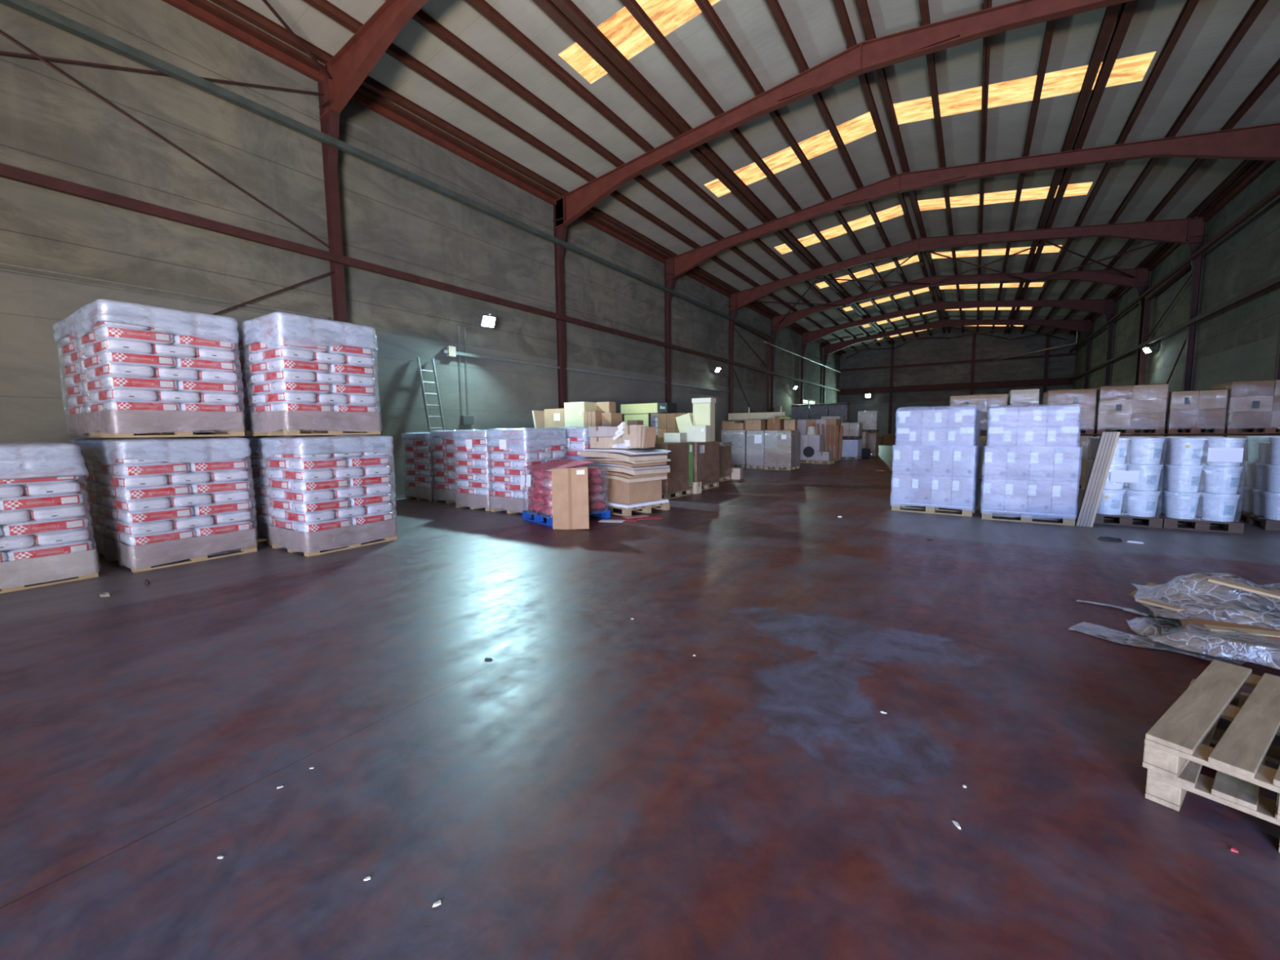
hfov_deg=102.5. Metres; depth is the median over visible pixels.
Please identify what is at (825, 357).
steel column
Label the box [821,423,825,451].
plank
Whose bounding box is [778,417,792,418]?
bundle
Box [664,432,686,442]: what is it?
carton
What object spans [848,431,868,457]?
pallet
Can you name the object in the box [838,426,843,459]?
plank
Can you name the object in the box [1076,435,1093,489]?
pallet
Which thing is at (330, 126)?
steel column
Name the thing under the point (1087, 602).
film
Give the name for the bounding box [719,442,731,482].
carton
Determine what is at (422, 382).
ladder
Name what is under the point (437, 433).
hood
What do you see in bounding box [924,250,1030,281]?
rod
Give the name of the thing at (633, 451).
carton
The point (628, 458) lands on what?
carton
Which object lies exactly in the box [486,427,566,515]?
pallet
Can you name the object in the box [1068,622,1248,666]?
film
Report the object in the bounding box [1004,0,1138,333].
beam
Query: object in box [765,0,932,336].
beam
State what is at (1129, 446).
bucket
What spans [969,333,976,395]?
wall column
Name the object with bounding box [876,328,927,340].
window
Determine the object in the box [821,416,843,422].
pallet
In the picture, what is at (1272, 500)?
bucket
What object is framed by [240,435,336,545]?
pallet
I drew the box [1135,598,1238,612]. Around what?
board
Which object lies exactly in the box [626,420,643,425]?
carton
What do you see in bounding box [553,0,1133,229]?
rafter
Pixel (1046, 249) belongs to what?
window
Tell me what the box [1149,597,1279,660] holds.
pallet
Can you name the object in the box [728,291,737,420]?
steel column
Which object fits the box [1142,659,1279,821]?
wooden pallet
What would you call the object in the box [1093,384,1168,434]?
pallet
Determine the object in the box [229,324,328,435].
pallet
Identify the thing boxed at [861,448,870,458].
bundle
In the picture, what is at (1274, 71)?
beam
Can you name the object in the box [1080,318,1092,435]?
steel column
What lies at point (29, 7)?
wall rail
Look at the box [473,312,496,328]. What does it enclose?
floodlight
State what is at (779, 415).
carton
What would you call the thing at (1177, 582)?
film
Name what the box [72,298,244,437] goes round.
pallet
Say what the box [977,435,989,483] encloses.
pallet
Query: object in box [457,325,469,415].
conduit
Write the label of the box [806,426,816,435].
sack
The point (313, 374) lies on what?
pallet
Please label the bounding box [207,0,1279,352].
ceiling
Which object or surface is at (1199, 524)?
pallet
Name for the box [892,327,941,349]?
rod
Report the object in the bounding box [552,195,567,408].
steel column
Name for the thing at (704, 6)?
beam
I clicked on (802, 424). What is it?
pallet
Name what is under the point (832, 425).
plank
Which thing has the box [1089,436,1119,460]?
bucket
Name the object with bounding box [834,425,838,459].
plank
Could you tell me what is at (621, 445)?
sheet
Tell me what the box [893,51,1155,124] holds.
window
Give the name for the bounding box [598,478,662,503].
carton
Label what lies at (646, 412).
carton
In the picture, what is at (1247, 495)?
bucket
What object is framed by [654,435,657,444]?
wood offcut
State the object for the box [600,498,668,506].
board
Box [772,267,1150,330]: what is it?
rafter
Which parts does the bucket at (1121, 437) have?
lid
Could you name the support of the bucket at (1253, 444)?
on the bucket at (1250, 466)
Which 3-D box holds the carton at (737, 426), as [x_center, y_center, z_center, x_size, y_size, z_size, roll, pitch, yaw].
[4.072,-2.159,20.718,0.400,0.282,0.505,3,7,36]
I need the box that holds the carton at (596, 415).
[591,411,604,426]
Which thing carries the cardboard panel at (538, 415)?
on the pallet
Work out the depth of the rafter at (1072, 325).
40.68 m
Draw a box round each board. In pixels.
[598,473,666,482]
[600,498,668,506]
[604,500,668,507]
[605,501,668,508]
[728,412,785,420]
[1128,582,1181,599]
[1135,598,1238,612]
[1178,616,1279,642]
[1203,624,1279,637]
[1208,576,1279,599]
[1254,645,1279,659]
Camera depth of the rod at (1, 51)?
8.30 m
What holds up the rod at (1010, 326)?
attached to the rafter at (1072, 325)
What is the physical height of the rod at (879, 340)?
0.589 m
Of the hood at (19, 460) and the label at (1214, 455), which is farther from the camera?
the label at (1214, 455)
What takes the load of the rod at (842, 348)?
attached to the rafter at (1072, 325)
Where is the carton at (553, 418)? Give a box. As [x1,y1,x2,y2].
[544,408,564,427]
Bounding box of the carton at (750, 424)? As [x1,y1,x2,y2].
[745,419,764,431]
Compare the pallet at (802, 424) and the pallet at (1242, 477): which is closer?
the pallet at (1242, 477)
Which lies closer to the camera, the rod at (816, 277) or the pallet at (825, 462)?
the pallet at (825, 462)
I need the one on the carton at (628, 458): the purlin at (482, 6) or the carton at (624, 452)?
the carton at (624, 452)
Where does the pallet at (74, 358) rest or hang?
on the pallet at (92, 494)
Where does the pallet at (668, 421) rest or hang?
on the floor
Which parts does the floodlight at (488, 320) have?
lit glass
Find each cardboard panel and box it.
[532,410,544,427]
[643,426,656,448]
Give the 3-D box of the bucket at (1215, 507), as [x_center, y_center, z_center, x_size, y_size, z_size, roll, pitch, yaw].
[8.437,0.387,7.489,0.388,0.398,0.388,-6,8,-43]
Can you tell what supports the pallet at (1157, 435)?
on the floor
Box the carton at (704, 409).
[691,397,715,441]
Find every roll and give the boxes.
[613,430,624,440]
[615,424,625,435]
[617,422,625,428]
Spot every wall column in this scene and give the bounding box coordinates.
[888,343,893,434]
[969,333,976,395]
[1041,333,1050,406]
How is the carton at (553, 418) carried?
on the pallet
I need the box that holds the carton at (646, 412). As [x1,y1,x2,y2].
[620,402,676,435]
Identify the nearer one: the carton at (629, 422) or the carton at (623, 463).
the carton at (623, 463)
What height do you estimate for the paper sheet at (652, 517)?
0.005 m
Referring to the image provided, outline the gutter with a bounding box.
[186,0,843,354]
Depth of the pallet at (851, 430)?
24.93 m
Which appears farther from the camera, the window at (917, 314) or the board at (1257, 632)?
the window at (917, 314)
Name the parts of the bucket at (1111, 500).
lid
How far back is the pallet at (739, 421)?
23.64 m
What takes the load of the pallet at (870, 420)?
on the pallet at (873, 437)
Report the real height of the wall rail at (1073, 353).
0.200 m
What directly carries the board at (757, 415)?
on the pallet at (739, 421)
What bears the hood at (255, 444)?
attached to the pallet at (260, 499)
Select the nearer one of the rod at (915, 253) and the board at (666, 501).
the board at (666, 501)
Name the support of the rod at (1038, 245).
attached to the rafter at (1111, 277)
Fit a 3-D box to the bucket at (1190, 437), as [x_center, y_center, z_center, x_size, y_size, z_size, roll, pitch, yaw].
[8.874,-0.474,8.048,0.388,0.398,0.388,3,7,34]
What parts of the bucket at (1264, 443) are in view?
lid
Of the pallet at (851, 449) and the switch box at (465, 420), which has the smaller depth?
the switch box at (465, 420)
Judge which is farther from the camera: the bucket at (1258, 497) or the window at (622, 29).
the window at (622, 29)
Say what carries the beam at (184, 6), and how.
attached to the rafter at (877, 53)
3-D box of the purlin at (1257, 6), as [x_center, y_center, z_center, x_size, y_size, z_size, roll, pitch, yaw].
[16.437,-9.721,17.030,0.136,0.165,64.400,3,7,33]
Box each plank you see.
[817,423,820,434]
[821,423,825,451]
[826,424,829,451]
[831,424,833,459]
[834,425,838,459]
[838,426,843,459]
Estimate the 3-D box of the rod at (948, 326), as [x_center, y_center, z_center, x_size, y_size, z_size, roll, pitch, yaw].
[28.347,-12.444,43.296,8.348,0.645,0.070,-3,6,-23]
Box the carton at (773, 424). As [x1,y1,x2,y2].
[767,417,785,430]
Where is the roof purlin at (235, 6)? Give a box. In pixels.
[210,0,846,353]
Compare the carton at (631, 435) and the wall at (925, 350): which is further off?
the wall at (925, 350)
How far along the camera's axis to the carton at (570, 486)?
8.14 m
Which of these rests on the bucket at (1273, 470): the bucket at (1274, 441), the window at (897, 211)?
the bucket at (1274, 441)
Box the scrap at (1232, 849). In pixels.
[1229,847,1238,853]
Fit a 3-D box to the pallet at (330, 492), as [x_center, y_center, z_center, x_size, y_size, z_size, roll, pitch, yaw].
[-4.298,0.136,7.195,1.089,1.533,1.289,3,7,33]
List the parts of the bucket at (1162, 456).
lid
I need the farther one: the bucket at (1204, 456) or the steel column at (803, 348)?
the steel column at (803, 348)
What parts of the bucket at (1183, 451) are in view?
lid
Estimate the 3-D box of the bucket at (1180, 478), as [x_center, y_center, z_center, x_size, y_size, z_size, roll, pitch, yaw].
[8.113,-0.029,7.673,0.388,0.398,0.388,3,6,30]
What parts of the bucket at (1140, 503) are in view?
lid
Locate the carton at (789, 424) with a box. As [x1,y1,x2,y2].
[783,419,797,430]
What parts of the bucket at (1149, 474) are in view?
lid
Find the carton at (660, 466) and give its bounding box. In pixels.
[584,462,669,470]
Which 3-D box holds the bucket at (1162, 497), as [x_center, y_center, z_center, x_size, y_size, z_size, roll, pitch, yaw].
[8.340,0.335,8.030,0.388,0.398,0.388,2,6,22]
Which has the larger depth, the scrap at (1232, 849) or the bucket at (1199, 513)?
the bucket at (1199, 513)
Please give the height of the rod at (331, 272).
2.479 m
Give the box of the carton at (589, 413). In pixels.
[587,411,591,426]
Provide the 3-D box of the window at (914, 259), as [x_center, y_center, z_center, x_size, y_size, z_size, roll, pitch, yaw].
[12.367,-11.342,28.085,5.150,0.669,1.150,3,7,33]
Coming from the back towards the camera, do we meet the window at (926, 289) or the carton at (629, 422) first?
the window at (926, 289)
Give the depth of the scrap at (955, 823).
2.00 m
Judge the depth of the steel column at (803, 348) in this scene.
40.84 m
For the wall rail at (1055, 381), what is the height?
0.600 m
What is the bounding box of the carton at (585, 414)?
[583,411,587,426]
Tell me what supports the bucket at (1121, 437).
on the bucket
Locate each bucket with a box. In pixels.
[1088,460,1093,473]
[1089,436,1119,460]
[1093,437,1097,453]
[1096,437,1129,463]
[1096,488,1125,515]
[1103,463,1128,489]
[1120,436,1152,461]
[1122,486,1128,512]
[1124,462,1131,487]
[1125,488,1160,516]
[1126,437,1131,462]
[1128,463,1163,491]
[1129,437,1165,464]
[1155,436,1190,462]
[1157,487,1167,514]
[1158,462,1163,486]
[1160,462,1168,488]
[1163,437,1169,463]
[1163,489,1201,519]
[1165,463,1204,492]
[1168,437,1206,465]
[1190,436,1226,437]
[1195,489,1204,516]
[1197,463,1205,490]
[1200,437,1207,464]
[1200,491,1240,521]
[1203,464,1243,493]
[1205,437,1246,466]
[1241,485,1255,512]
[1244,461,1258,487]
[1246,435,1279,462]
[1251,488,1266,515]
[1254,462,1267,489]
[1257,436,1270,463]
[1262,490,1279,519]
[1266,463,1279,493]
[1268,436,1279,465]
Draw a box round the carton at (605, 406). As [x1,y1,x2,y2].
[596,401,615,413]
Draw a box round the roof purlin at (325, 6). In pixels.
[302,0,857,351]
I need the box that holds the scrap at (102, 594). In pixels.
[99,592,111,596]
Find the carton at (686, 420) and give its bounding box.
[675,413,693,442]
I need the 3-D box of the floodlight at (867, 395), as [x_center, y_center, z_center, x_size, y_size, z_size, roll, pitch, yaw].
[22.796,-8.445,51.325,0.495,0.461,0.425,3,7,33]
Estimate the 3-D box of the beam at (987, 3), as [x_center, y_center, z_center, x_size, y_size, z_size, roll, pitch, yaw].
[12.829,-10.440,19.303,0.136,0.165,64.400,3,7,33]
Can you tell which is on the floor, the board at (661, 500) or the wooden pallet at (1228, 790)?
the wooden pallet at (1228, 790)
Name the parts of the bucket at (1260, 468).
lid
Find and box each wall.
[0,0,839,516]
[839,331,1076,435]
[1073,160,1279,435]
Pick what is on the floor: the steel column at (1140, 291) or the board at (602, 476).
the steel column at (1140, 291)
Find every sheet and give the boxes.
[599,519,625,522]
[612,442,627,448]
[614,518,639,521]
[622,515,648,518]
[636,516,662,519]
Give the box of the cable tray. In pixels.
[442,350,729,392]
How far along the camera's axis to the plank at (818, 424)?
23.60 m
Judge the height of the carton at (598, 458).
0.074 m
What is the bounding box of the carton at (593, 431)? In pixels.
[588,426,622,436]
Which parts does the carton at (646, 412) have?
niche post, niche panel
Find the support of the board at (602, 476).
on the carton at (616, 491)
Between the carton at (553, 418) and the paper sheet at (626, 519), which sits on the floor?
the paper sheet at (626, 519)
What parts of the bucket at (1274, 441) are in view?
lid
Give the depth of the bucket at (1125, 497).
8.27 m
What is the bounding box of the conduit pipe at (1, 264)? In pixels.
[0,262,328,319]
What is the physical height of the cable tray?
0.080 m
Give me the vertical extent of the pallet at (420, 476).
1.560 m
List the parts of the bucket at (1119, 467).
lid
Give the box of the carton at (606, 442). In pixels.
[590,436,622,448]
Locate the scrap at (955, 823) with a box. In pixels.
[951,820,960,829]
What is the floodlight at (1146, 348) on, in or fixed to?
attached to the wall at (1237, 343)
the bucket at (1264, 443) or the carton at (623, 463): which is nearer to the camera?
the bucket at (1264, 443)
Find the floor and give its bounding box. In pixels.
[0,444,1279,959]
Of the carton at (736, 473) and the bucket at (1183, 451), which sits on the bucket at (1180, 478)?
the bucket at (1183, 451)
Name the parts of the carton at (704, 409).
lid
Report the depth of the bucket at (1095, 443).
8.44 m
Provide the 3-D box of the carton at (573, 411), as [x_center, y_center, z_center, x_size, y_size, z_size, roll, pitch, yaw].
[-1.592,-1.574,13.983,0.700,1.050,0.606,3,7,33]
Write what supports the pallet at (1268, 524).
on the floor
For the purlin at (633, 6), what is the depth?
12.97 m
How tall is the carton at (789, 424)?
0.402 m
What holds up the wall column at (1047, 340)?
on the floor
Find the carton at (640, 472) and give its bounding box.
[582,465,670,475]
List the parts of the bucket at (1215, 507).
lid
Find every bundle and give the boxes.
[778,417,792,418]
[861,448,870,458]
[1075,431,1119,527]
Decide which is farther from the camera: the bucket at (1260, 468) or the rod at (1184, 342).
the rod at (1184, 342)
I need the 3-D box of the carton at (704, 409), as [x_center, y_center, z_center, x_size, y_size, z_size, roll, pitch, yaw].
[1.703,-1.598,13.696,0.540,1.140,0.360,3,6,30]
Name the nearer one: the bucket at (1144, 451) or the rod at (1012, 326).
the bucket at (1144, 451)
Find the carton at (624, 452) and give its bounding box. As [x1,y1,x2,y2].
[582,450,667,455]
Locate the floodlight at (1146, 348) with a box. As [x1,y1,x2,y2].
[1142,344,1158,352]
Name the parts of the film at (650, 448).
cardboard panel, cardboard panel, cardboard panel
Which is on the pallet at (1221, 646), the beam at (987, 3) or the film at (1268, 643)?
the film at (1268, 643)
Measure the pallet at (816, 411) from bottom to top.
3.337 m
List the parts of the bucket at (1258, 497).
lid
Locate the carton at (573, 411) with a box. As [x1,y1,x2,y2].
[564,401,596,426]
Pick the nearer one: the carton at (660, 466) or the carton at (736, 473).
the carton at (660, 466)
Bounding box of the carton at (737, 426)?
[733,422,745,430]
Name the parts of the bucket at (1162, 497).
lid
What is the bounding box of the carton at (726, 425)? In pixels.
[722,421,737,430]
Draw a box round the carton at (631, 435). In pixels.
[622,425,647,448]
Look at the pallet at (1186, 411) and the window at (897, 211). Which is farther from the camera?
the window at (897, 211)
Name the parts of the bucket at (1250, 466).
lid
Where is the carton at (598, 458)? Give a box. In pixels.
[582,457,671,463]
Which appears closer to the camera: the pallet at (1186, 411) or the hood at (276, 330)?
the hood at (276, 330)
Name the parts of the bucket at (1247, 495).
lid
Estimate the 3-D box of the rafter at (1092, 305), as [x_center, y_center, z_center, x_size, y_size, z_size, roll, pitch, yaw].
[20.559,-11.309,35.620,18.540,2.033,0.200,3,7,33]
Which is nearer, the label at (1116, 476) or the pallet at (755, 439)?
the label at (1116, 476)
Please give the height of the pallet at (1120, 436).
1.328 m
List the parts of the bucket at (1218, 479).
lid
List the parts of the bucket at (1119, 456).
lid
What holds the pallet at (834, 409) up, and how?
on the floor
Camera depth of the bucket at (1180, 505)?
7.60 m
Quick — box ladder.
[416,356,445,431]
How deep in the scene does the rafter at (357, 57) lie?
9.88 m
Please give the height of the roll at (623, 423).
0.221 m
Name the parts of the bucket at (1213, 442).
lid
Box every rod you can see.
[0,31,333,250]
[0,50,324,94]
[64,270,334,367]
[262,0,330,78]
[733,327,767,367]
[733,368,752,413]
[753,301,845,306]
[778,280,817,324]
[815,277,930,284]
[842,348,891,349]
[844,251,919,306]
[845,339,880,359]
[880,337,946,338]
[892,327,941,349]
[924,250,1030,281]
[928,242,1044,285]
[946,326,1013,338]
[948,326,1008,338]
[1007,329,1068,340]
[1012,325,1067,340]
[1028,241,1162,283]
[1043,240,1135,278]
[1143,336,1186,435]
[1147,263,1199,337]
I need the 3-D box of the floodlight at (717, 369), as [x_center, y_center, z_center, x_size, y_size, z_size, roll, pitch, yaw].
[4.007,-5.862,27.236,0.487,0.312,0.344,5,8,44]
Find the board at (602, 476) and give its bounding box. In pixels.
[598,473,666,482]
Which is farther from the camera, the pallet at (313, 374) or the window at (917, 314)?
the window at (917, 314)
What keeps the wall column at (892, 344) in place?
on the floor
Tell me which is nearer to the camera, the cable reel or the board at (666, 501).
the board at (666, 501)
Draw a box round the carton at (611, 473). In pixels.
[600,470,666,479]
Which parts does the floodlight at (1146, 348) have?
lit glass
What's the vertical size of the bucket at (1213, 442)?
0.398 m
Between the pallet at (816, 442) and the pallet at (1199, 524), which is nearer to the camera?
the pallet at (1199, 524)
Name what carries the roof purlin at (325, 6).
attached to the ceiling
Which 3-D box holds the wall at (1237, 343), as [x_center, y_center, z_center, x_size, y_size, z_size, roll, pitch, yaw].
[18.811,-4.908,15.989,0.250,9.350,64.900,3,7,33]
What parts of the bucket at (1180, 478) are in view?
lid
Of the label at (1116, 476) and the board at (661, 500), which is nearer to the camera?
the label at (1116, 476)
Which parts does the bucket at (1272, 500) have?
lid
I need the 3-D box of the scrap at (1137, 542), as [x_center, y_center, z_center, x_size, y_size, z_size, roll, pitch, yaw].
[6.510,0.816,6.755,0.049,0.020,0.173,-5,7,-40]
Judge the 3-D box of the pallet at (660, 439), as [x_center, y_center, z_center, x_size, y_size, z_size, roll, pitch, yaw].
[0.018,-0.466,13.833,0.900,1.348,1.000,3,7,33]
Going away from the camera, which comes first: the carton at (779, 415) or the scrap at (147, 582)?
the scrap at (147, 582)
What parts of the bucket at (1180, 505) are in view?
lid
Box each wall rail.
[0,0,773,337]
[0,163,842,391]
[839,352,1075,371]
[839,377,1074,395]
[1068,275,1279,381]
[1069,185,1279,352]
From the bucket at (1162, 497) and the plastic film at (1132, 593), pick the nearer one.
the plastic film at (1132, 593)
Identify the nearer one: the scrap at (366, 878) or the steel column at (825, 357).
the scrap at (366, 878)
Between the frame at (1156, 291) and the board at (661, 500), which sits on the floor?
the frame at (1156, 291)
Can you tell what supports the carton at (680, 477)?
on the floor
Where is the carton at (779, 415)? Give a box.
[775,415,791,417]
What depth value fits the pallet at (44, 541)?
5.36 m
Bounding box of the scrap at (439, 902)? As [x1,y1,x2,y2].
[432,900,441,906]
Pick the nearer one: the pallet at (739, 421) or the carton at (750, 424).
the carton at (750, 424)
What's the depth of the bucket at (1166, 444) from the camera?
7.97 m
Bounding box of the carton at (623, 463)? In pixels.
[586,460,666,466]
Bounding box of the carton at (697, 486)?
[693,481,702,493]
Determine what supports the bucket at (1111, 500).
on the pallet at (1124, 519)
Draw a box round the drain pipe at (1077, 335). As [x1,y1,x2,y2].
[993,331,1078,360]
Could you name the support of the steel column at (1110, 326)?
on the floor
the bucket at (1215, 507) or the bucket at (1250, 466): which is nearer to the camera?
the bucket at (1215, 507)
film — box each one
[626,447,664,449]
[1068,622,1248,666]
[1075,600,1147,616]
[1126,617,1208,640]
[1131,573,1279,629]
[1145,622,1279,668]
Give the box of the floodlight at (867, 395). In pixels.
[865,392,871,397]
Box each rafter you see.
[318,0,429,119]
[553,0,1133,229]
[663,122,1279,280]
[728,217,1204,311]
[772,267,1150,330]
[800,298,1115,345]
[823,319,1093,355]
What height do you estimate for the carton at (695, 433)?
0.420 m
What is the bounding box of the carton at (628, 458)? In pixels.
[579,452,666,462]
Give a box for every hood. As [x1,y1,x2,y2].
[0,441,88,480]
[53,313,81,344]
[67,436,191,462]
[72,298,239,342]
[89,436,251,462]
[240,311,376,351]
[240,435,336,453]
[261,434,393,459]
[400,431,433,439]
[429,429,488,437]
[452,429,491,439]
[486,427,566,448]
[554,426,607,437]
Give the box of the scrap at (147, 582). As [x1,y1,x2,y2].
[144,578,150,584]
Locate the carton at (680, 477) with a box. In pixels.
[654,442,693,499]
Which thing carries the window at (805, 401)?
in the wall at (51, 126)
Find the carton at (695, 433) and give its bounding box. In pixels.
[685,425,711,442]
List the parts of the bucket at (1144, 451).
lid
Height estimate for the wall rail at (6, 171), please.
0.160 m
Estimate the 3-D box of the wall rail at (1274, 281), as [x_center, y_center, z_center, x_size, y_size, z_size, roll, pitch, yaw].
[18.431,-5.500,16.174,0.100,0.160,64.400,3,7,33]
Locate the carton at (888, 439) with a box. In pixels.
[882,434,897,444]
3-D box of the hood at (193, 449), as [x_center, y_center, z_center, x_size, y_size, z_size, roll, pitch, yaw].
[-5.905,-0.389,6.509,1.209,0.318,1.289,3,7,33]
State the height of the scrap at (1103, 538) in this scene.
0.040 m
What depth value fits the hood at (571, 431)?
10.44 m
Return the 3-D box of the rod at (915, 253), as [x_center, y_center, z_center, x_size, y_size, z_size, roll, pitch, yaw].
[12.815,-10.676,27.863,0.070,0.645,8.348,-1,6,0]
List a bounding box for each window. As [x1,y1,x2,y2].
[558,0,719,83]
[704,111,875,197]
[774,204,903,253]
[803,398,816,404]
[815,255,919,288]
[843,287,928,311]
[862,310,936,327]
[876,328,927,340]
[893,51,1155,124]
[917,182,1092,210]
[930,244,1062,258]
[938,282,1044,288]
[945,306,1031,310]
[975,324,1023,326]
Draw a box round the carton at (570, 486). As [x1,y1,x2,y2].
[551,466,589,529]
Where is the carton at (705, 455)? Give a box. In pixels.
[689,441,719,490]
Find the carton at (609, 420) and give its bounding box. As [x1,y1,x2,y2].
[601,413,622,437]
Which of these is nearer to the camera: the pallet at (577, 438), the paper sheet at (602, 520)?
the paper sheet at (602, 520)
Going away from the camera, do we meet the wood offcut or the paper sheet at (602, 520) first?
the paper sheet at (602, 520)
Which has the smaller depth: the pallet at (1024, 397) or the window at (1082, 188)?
the pallet at (1024, 397)
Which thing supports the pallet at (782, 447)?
on the floor
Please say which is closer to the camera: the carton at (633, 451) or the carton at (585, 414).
the carton at (633, 451)
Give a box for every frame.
[734,321,770,422]
[1133,262,1191,435]
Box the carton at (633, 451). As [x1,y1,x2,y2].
[583,448,671,453]
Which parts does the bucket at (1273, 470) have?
lid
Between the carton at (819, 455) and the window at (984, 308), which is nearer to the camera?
the carton at (819, 455)
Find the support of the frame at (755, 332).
on the floor
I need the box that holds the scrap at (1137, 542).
[1126,540,1143,543]
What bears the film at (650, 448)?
on the carton at (633, 451)
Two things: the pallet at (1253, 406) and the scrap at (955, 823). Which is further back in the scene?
the pallet at (1253, 406)
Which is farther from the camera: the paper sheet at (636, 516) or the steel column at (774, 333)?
the steel column at (774, 333)
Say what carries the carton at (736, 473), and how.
on the floor
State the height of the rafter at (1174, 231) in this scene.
2.033 m
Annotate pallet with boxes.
[0,441,98,593]
[53,313,198,437]
[67,436,191,558]
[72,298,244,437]
[89,436,257,573]
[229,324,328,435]
[240,311,380,435]
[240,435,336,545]
[261,434,396,556]
[400,431,436,501]
[429,429,488,503]
[452,429,494,511]
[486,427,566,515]
[520,457,610,526]
[554,426,607,466]
[604,502,669,516]
[622,437,664,442]
[657,413,687,439]
[719,433,721,442]
[721,420,745,423]
[721,430,755,467]
[746,430,771,468]
[764,430,800,470]
[791,404,809,419]
[797,418,841,461]
[800,434,824,463]
[809,403,828,419]
[811,459,835,464]
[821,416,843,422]
[828,403,849,439]
[840,422,862,439]
[840,440,862,459]
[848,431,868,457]
[857,410,879,431]
[867,432,879,456]
[891,408,980,516]
[950,394,1007,434]
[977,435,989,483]
[981,405,1079,525]
[1006,389,1039,427]
[1042,388,1096,434]
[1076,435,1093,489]
[1088,435,1164,437]
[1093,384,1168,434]
[1093,509,1163,528]
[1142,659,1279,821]
[1144,679,1279,852]
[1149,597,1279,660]
[1155,511,1244,533]
[1157,435,1223,436]
[1158,390,1227,434]
[1212,380,1279,433]
[1218,435,1279,496]
[1234,509,1279,531]
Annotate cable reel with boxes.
[803,446,814,457]
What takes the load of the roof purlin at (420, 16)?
attached to the ceiling
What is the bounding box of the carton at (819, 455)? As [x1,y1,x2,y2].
[814,451,831,460]
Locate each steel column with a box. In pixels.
[317,66,354,435]
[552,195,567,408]
[664,257,675,413]
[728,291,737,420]
[770,315,778,412]
[800,331,808,404]
[822,343,829,404]
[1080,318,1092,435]
[1104,297,1115,431]
[1130,266,1150,435]
[1177,216,1206,435]
[1267,320,1279,435]
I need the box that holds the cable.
[764,341,840,373]
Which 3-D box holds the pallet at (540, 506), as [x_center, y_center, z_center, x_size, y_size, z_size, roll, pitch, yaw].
[-1.321,0.165,9.083,1.272,1.042,1.075,-5,7,-40]
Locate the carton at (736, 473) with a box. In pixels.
[724,467,742,479]
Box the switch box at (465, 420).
[460,415,474,424]
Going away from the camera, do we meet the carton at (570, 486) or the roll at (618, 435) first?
the carton at (570, 486)
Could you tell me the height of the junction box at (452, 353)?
0.260 m
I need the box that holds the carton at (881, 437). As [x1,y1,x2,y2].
[878,435,883,444]
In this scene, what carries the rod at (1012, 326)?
attached to the rafter at (1072, 325)
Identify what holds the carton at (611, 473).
on the board at (602, 476)
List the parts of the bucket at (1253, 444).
lid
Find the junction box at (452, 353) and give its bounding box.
[446,346,456,356]
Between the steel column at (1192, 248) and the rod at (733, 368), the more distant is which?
the rod at (733, 368)
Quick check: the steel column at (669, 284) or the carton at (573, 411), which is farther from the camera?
the steel column at (669, 284)
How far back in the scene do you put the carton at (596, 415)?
13.28 m
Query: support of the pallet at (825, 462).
on the floor
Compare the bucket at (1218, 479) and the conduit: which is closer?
the bucket at (1218, 479)
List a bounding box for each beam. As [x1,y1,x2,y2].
[161,0,841,355]
[693,0,918,337]
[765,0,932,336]
[832,0,945,333]
[856,0,950,333]
[918,0,964,333]
[976,0,991,332]
[991,18,1056,333]
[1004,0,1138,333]
[1021,0,1199,333]
[1052,57,1279,334]
[1069,160,1255,334]
[1075,160,1275,336]
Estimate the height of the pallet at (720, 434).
1.358 m
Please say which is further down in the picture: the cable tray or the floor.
the floor
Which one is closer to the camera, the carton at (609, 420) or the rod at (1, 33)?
the rod at (1, 33)
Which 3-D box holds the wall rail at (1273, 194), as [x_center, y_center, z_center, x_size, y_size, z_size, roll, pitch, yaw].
[18.371,-7.840,15.969,0.130,0.130,64.400,3,7,33]
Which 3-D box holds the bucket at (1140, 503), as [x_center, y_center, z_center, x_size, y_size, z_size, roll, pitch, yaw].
[7.748,0.351,7.933,0.388,0.398,0.388,4,7,42]
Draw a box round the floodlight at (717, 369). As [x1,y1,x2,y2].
[711,365,720,372]
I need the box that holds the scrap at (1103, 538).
[1097,536,1122,541]
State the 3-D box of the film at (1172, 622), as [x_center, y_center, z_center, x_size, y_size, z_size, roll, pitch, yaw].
[3.975,1.088,3.850,0.505,0.087,0.420,2,6,23]
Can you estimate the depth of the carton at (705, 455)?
13.26 m
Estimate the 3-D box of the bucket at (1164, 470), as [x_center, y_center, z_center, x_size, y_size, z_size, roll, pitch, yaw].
[8.336,-0.062,7.991,0.388,0.398,0.388,4,7,40]
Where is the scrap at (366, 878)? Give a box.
[363,876,371,880]
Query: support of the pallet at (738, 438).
on the floor
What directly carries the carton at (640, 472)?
on the carton at (611, 473)
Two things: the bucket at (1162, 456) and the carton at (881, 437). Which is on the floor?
the carton at (881, 437)

